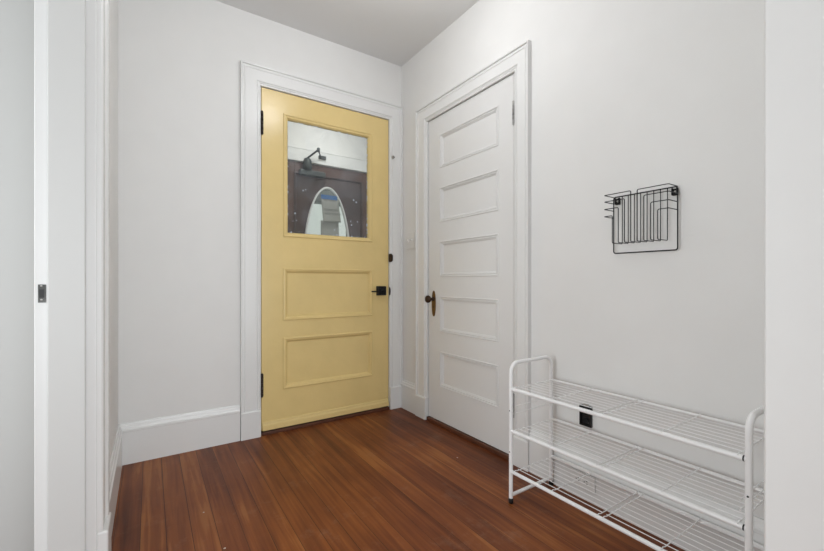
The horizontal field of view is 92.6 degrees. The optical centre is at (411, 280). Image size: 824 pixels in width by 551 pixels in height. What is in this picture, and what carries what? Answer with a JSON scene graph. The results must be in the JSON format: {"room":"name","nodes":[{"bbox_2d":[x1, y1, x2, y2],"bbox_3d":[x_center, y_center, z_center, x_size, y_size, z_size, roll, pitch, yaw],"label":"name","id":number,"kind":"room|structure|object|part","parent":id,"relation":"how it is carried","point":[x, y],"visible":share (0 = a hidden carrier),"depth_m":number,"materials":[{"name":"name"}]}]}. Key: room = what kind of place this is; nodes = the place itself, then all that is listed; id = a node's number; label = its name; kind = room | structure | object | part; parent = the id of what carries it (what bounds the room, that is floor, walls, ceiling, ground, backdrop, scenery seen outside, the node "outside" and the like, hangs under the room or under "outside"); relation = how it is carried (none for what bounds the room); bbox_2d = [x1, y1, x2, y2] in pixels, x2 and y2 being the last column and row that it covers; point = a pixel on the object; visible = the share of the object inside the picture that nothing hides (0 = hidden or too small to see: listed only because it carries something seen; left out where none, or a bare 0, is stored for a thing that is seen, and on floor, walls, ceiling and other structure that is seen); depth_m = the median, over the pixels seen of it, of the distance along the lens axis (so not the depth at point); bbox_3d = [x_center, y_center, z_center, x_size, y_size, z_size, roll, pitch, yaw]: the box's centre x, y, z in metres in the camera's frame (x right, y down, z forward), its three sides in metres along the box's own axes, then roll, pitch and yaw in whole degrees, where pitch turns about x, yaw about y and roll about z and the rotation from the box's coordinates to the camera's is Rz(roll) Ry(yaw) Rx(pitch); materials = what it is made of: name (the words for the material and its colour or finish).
{"room":"entryway","nodes":[
{"label":"entryway","id":0,"kind":"room"},
{"bbox_2d":[0,0,33,550],"bbox_3d":[-1.773,-0.342,0.970,1.324,2.603,0.100,0,0,-34],"label":"wall","id":1,"kind":"structure","parent":0,"point":[16,16],"depth_m":1.25,"materials":[{"name":"grey paint"}]},
{"bbox_2d":[110,0,117,459],"bbox_3d":[-0.741,-0.342,0.742,0.138,2.603,3.056,0,0,-34],"label":"wall","id":2,"kind":"structure","parent":0,"point":[113,3],"depth_m":1.78,"materials":[{"name":"paint"}]},
{"bbox_2d":[34,0,96,550],"bbox_3d":[-0.725,-0.080,0.719,0.140,2.080,1.100,0,0,-34],"label":"trim","id":3,"kind":"structure","parent":2,"relation":"attached to","point":[65,31],"depth_m":1.15,"materials":[{"name":"white paint"}]},
{"bbox_3d":[-1.062,0.036,1.130,0.017,0.052,0.003,0,0,-34],"label":"strike plate","id":4,"kind":"part","parent":3,"relation":"part of","materials":[{"name":"metal"}]},
{"bbox_2d":[97,0,110,550],"bbox_3d":[-0.653,-0.125,0.761,0.030,2.170,1.322,0,0,-34],"label":"trim","id":5,"kind":"structure","parent":2,"relation":"attached to","point":[103,6],"depth_m":1.23,"materials":[{"name":"white paint"}]},
{"bbox_2d":[110,424,122,536],"bbox_3d":[-1.272,0.854,1.681,0.019,0.212,0.904,0,0,-34],"label":"baseboard","id":6,"kind":"structure","parent":2,"relation":"attached to","point":[116,458],"depth_m":1.70,"materials":[{"name":"white paint"}]},
{"bbox_2d":[118,0,400,423],"bbox_3d":[-0.855,-0.342,2.580,2.011,2.603,0.130,0,0,-34],"label":"wall","id":7,"kind":"structure","parent":0,"point":[179,60],"depth_m":2.22,"materials":[{"name":"paint"}]},
{"bbox_2d":[119,405,239,465],"bbox_3d":[-1.281,0.854,2.207,0.588,0.212,0.019,0,0,-34],"label":"baseboard","id":8,"kind":"structure","parent":7,"relation":"attached to","point":[144,440],"depth_m":2.19,"materials":[{"name":"white paint"}]},
{"bbox_2d":[240,60,402,440],"bbox_3d":[-0.549,-0.183,2.680,1.148,2.287,0.042,0,0,-34],"label":"trim","id":9,"kind":"structure","parent":7,"relation":"attached to","point":[253,76],"depth_m":2.43,"materials":[{"name":"white paint"}]},
{"bbox_2d":[261,87,388,430],"bbox_3d":[-0.557,-0.136,2.696,0.918,2.140,0.094,0,0,-34],"label":"door","id":10,"kind":"structure","parent":7,"relation":"in","point":[324,298],"depth_m":2.66,"materials":[{"name":"yellow paint"}]},
{"bbox_3d":[-0.570,-0.680,2.718,0.599,0.756,0.004,0,0,-34],"label":"glass pane","id":11,"kind":"part","parent":10,"relation":"part of","materials":[{"name":"clear glass"}]},
{"bbox_3d":[-0.561,0.085,2.705,0.647,0.338,0.024,0,0,-34],"label":"panel moulding","id":12,"kind":"part","parent":10,"relation":"part of","materials":[{"name":"yellow paint"}]},
{"bbox_3d":[-0.561,0.528,2.705,0.647,0.331,0.024,0,0,-34],"label":"panel moulding","id":13,"kind":"part","parent":10,"relation":"part of","materials":[{"name":"yellow paint"}]},
{"bbox_2d":[261,406,388,435],"bbox_3d":[-0.579,0.950,2.735,0.912,0.020,0.118,0,0,-34],"label":"trim","id":14,"kind":"structure","parent":7,"relation":"attached to","point":[268,432],"depth_m":2.65,"materials":[{"name":"brown wood"}]},
{"bbox_2d":[307,204,345,236],"bbox_3d":[-2.214,-0.320,8.467,5.300,2.680,0.150,0,0,-34],"label":"wall","id":15,"kind":"structure","parent":0,"point":[314,226],"depth_m":8.49,"materials":[{"name":"white paint"}]},
{"bbox_2d":[288,121,366,173],"bbox_3d":[-0.919,-0.415,3.725,1.800,2.750,0.120,0,0,-34],"label":"wall","id":16,"kind":"structure","parent":0,"point":[303,136],"depth_m":3.73,"materials":[{"name":"paint"}]},
{"bbox_2d":[288,160,366,237],"bbox_3d":[-0.792,-0.072,3.770,0.910,2.025,0.054,0,0,-34],"label":"door","id":17,"kind":"structure","parent":16,"relation":"in","point":[347,185],"depth_m":3.76,"materials":[{"name":"brown wood"}]},
{"bbox_2d":[299,148,325,178],"bbox_3d":[-0.899,-1.085,3.605,0.250,0.241,0.145,0,0,-34],"label":"door closer","id":18,"kind":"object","parent":17,"relation":"attached to","point":[307,163],"depth_m":3.58,"materials":[{"name":"metal"}]},
{"bbox_3d":[-0.897,-1.162,3.586,0.133,0.088,0.028,0,0,20],"label":"arm","id":19,"kind":"part","parent":18,"relation":"part of","materials":[{"name":"metal"}]},
{"bbox_2d":[321,220,338,235],"bbox_3d":[-0.785,-0.468,3.770,0.187,0.215,0.009,0,0,-34],"label":"paper note","id":20,"kind":"object","parent":17,"relation":"attached to","point":[327,228],"visible":0.66,"depth_m":3.77,"materials":[{"name":"white paper"}]},
{"bbox_2d":[321,199,340,222],"bbox_3d":[-0.771,-0.675,3.753,0.202,0.240,0.009,0,0,-34],"label":"paper note","id":21,"kind":"object","parent":17,"relation":"attached to","point":[330,210],"visible":1,"depth_m":3.75,"materials":[{"name":"grey paper"}]},
{"bbox_2d":[321,194,336,199],"bbox_3d":[-0.788,-0.795,3.743,0.162,0.040,0.001,0,0,-34],"label":"tape","id":22,"kind":"object","parent":21,"relation":"attached to","point":[329,197],"visible":1,"depth_m":3.74,"materials":[{"name":"blue"}]},
{"bbox_2d":[288,145,366,172],"bbox_3d":[-0.772,-0.127,3.740,1.130,2.173,0.018,0,0,-34],"label":"trim","id":23,"kind":"structure","parent":16,"relation":"attached to","point":[294,153],"depth_m":3.73,"materials":[{"name":"white paint"}]},
{"bbox_2d":[216,0,478,66],"bbox_3d":[-0.072,-1.683,0.244,3.350,0.080,4.886,0,0,-34],"label":"ceiling","id":24,"kind":"structure","parent":0,"point":[392,31],"depth_m":2.46,"materials":[{"name":"white paint"}]},
{"bbox_2d":[111,408,684,550],"bbox_3d":[-0.072,0.985,0.244,3.350,0.050,4.886,0,0,-34],"label":"floor","id":25,"kind":"structure","parent":0,"point":[396,479],"depth_m":1.72,"materials":[{"name":"brown wood"}]},
{"bbox_2d":[508,356,763,550],"bbox_3d":[0.766,0.653,1.440,0.293,0.614,0.834,0,0,-34],"label":"shoe rack","id":26,"kind":"object","parent":25,"relation":"on","point":[749,429],"visible":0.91,"depth_m":1.36,"materials":[{"name":"white metal"}]},
{"bbox_3d":[0.541,0.645,1.778,0.289,0.598,0.017,0,0,-34],"label":"frame","id":27,"kind":"part","parent":26,"relation":"part of","materials":[{"name":"white metal"}]},
{"bbox_2d":[513,455,638,515],"bbox_3d":[0.657,0.816,1.605,0.285,0.007,0.382,0,0,-34],"label":"wire shelf","id":28,"kind":"object","parent":26,"relation":"attached to","point":[555,457],"depth_m":1.58,"materials":[{"name":"white metal"}]},
{"bbox_2d":[513,379,638,412],"bbox_3d":[0.657,0.459,1.605,0.285,0.007,0.382,0,0,-34],"label":"wire shelf","id":29,"kind":"object","parent":26,"relation":"attached to","point":[551,400],"depth_m":1.58,"materials":[{"name":"white metal"}]},
{"bbox_2d":[514,418,638,465],"bbox_3d":[0.657,0.641,1.605,0.285,0.007,0.382,0,0,-34],"label":"wire shelf","id":30,"kind":"object","parent":26,"relation":"attached to","point":[587,431],"depth_m":1.57,"materials":[{"name":"white metal"}]},
{"bbox_3d":[0.653,0.823,1.364,0.015,0.015,0.805,0,0,-34],"label":"rail","id":31,"kind":"part","parent":26,"relation":"part of","materials":[{"name":"white metal"}]},
{"bbox_3d":[0.653,0.648,1.364,0.015,0.015,0.805,0,0,-34],"label":"rail","id":32,"kind":"part","parent":26,"relation":"part of","materials":[{"name":"white metal"}]},
{"bbox_3d":[0.653,0.466,1.364,0.015,0.015,0.805,0,0,-34],"label":"rail","id":33,"kind":"part","parent":26,"relation":"part of","materials":[{"name":"white metal"}]},
{"bbox_3d":[0.880,0.823,1.515,0.015,0.015,0.805,0,0,-34],"label":"rail","id":34,"kind":"part","parent":26,"relation":"part of","materials":[{"name":"white metal"}]},
{"bbox_3d":[0.880,0.648,1.515,0.015,0.015,0.805,0,0,-34],"label":"rail","id":35,"kind":"part","parent":26,"relation":"part of","materials":[{"name":"white metal"}]},
{"bbox_3d":[0.880,0.466,1.515,0.015,0.015,0.805,0,0,-34],"label":"rail","id":36,"kind":"part","parent":26,"relation":"part of","materials":[{"name":"white metal"}]},
{"bbox_2d":[602,493,763,550],"bbox_3d":[0.876,0.816,1.276,0.285,0.007,0.380,0,0,-34],"label":"wire shelf","id":37,"kind":"object","parent":26,"relation":"attached to","point":[706,523],"depth_m":1.30,"materials":[{"name":"white metal"}]},
{"bbox_2d":[602,448,763,523],"bbox_3d":[0.876,0.641,1.276,0.285,0.007,0.380,0,0,-34],"label":"wire shelf","id":38,"kind":"object","parent":26,"relation":"attached to","point":[722,518],"depth_m":1.25,"materials":[{"name":"white metal"}]},
{"bbox_2d":[602,400,763,454],"bbox_3d":[0.876,0.459,1.276,0.285,0.007,0.380,0,0,-34],"label":"wire shelf","id":39,"kind":"object","parent":26,"relation":"attached to","point":[673,410],"depth_m":1.25,"materials":[{"name":"white metal"}]},
{"bbox_3d":[0.992,0.645,1.101,0.289,0.598,0.017,0,0,-34],"label":"frame","id":40,"kind":"part","parent":26,"relation":"part of","materials":[{"name":"white metal"}]},
{"bbox_2d":[401,0,763,518],"bbox_3d":[0.652,-0.342,2.023,0.120,2.603,2.466,0,0,-34],"label":"wall","id":41,"kind":"structure","parent":0,"point":[627,95],"depth_m":1.54,"materials":[{"name":"paint"}]},
{"bbox_2d":[400,379,414,413],"bbox_3d":[-0.028,0.854,2.918,0.019,0.212,0.223,0,0,-34],"label":"baseboard","id":42,"kind":"structure","parent":41,"relation":"attached to","point":[407,388],"depth_m":2.91,"materials":[{"name":"white paint"}]},
{"bbox_2d":[406,232,414,248],"bbox_3d":[-0.017,-0.298,2.901,0.020,0.120,0.116,0,0,-34],"label":"light switch","id":43,"kind":"object","parent":41,"relation":"attached to","point":[410,237],"visible":0.92,"depth_m":2.90,"materials":[{"name":"white plastic"}]},
{"bbox_2d":[427,416,508,460],"bbox_3d":[0.348,0.948,2.422,0.084,0.024,0.771,0,0,-34],"label":"trim","id":44,"kind":"structure","parent":41,"relation":"attached to","point":[478,442],"depth_m":2.35,"materials":[{"name":"brown wood"}]},
{"bbox_2d":[425,74,513,453],"bbox_3d":[0.321,-0.085,2.397,0.109,2.033,0.780,0,0,-34],"label":"door","id":45,"kind":"structure","parent":41,"relation":"in","point":[470,299],"depth_m":2.35,"materials":[{"name":"white paint"}]},
{"bbox_3d":[0.120,0.122,2.657,0.063,0.051,0.051,0,0,-34],"label":"knob","id":46,"kind":"part","parent":45,"relation":"part of","materials":[{"name":"brown metal"}]},
{"bbox_3d":[0.148,0.153,2.675,0.004,0.175,0.045,0,0,-34],"label":"knob plate","id":47,"kind":"part","parent":45,"relation":"part of","materials":[{"name":"gold metal"}]},
{"bbox_3d":[0.337,0.587,2.404,0.017,0.238,0.530,0,0,-34],"label":"panel moulding","id":48,"kind":"part","parent":45,"relation":"part of","materials":[{"name":"white paint"}]},
{"bbox_3d":[0.337,0.220,2.404,0.017,0.238,0.530,0,0,-34],"label":"panel moulding","id":49,"kind":"part","parent":45,"relation":"part of","materials":[{"name":"white paint"}]},
{"bbox_3d":[0.337,-0.145,2.404,0.017,0.237,0.530,0,0,-34],"label":"panel moulding","id":50,"kind":"part","parent":45,"relation":"part of","materials":[{"name":"white paint"}]},
{"bbox_3d":[0.337,-0.506,2.404,0.017,0.231,0.530,0,0,-34],"label":"panel moulding","id":51,"kind":"part","parent":45,"relation":"part of","materials":[{"name":"white paint"}]},
{"bbox_3d":[0.337,-0.863,2.404,0.017,0.224,0.530,0,0,-34],"label":"panel moulding","id":52,"kind":"part","parent":45,"relation":"part of","materials":[{"name":"white paint"}]},
{"bbox_2d":[415,40,530,471],"bbox_3d":[0.312,-0.127,2.402,0.026,2.174,1.009,0,0,-34],"label":"trim","id":53,"kind":"structure","parent":41,"relation":"attached to","point":[517,60],"depth_m":2.06,"materials":[{"name":"white paint"}]},
{"bbox_2d":[571,467,595,494],"bbox_3d":[0.750,0.876,1.727,0.011,0.072,0.113,0,0,-34],"label":"wall outlet","id":54,"kind":"object","parent":41,"relation":"attached to","point":[572,468],"visible":0.81,"depth_m":1.72,"materials":[{"name":"white plastic"}]},
{"bbox_2d":[579,403,592,427],"bbox_3d":[0.766,0.590,1.733,0.012,0.096,0.056,0,0,-34],"label":"wall outlet","id":55,"kind":"object","parent":41,"relation":"attached to","point":[585,419],"visible":0.83,"depth_m":1.73,"materials":[{"name":"black plastic"}]},
{"bbox_2d":[583,417,588,423],"bbox_3d":[0.766,0.615,1.733,0.004,0.028,0.028,0,0,-34],"label":"socket","id":56,"kind":"object","parent":55,"relation":"attached to","point":[585,419],"depth_m":1.73,"materials":[{"name":"black plastic"}]},
{"bbox_2d":[604,183,677,253],"bbox_3d":[0.872,-0.228,1.506,0.085,0.235,0.241,0,0,-34],"label":"organizer","id":57,"kind":"object","parent":41,"relation":"attached to","point":[674,192],"visible":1,"depth_m":1.49,"materials":[{"name":"black metal"}]},
{"bbox_2d":[529,429,763,550],"bbox_3d":[0.896,0.854,1.530,0.019,0.212,1.086,0,0,-34],"label":"baseboard","id":58,"kind":"structure","parent":41,"relation":"attached to","point":[537,453],"depth_m":1.50,"materials":[{"name":"white paint"}]},
{"bbox_2d":[764,0,823,550],"bbox_3d":[1.002,-0.342,0.862,0.824,2.603,0.144,0,0,-34],"label":"wall","id":59,"kind":"structure","parent":0,"point":[793,29],"depth_m":0.66,"materials":[{"name":"paint"}]},
{"label":"outside","id":60,"kind":"structure","parent":0,"visible":0},
{"bbox_2d":[314,189,339,206],"bbox_3d":[-2.512,-1.327,9.185,8.000,4.695,0.125,0,0,-34],"label":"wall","id":61,"kind":"structure","parent":60,"point":[326,191],"depth_m":9.37,"materials":[{"name":"grey"}]}
]}

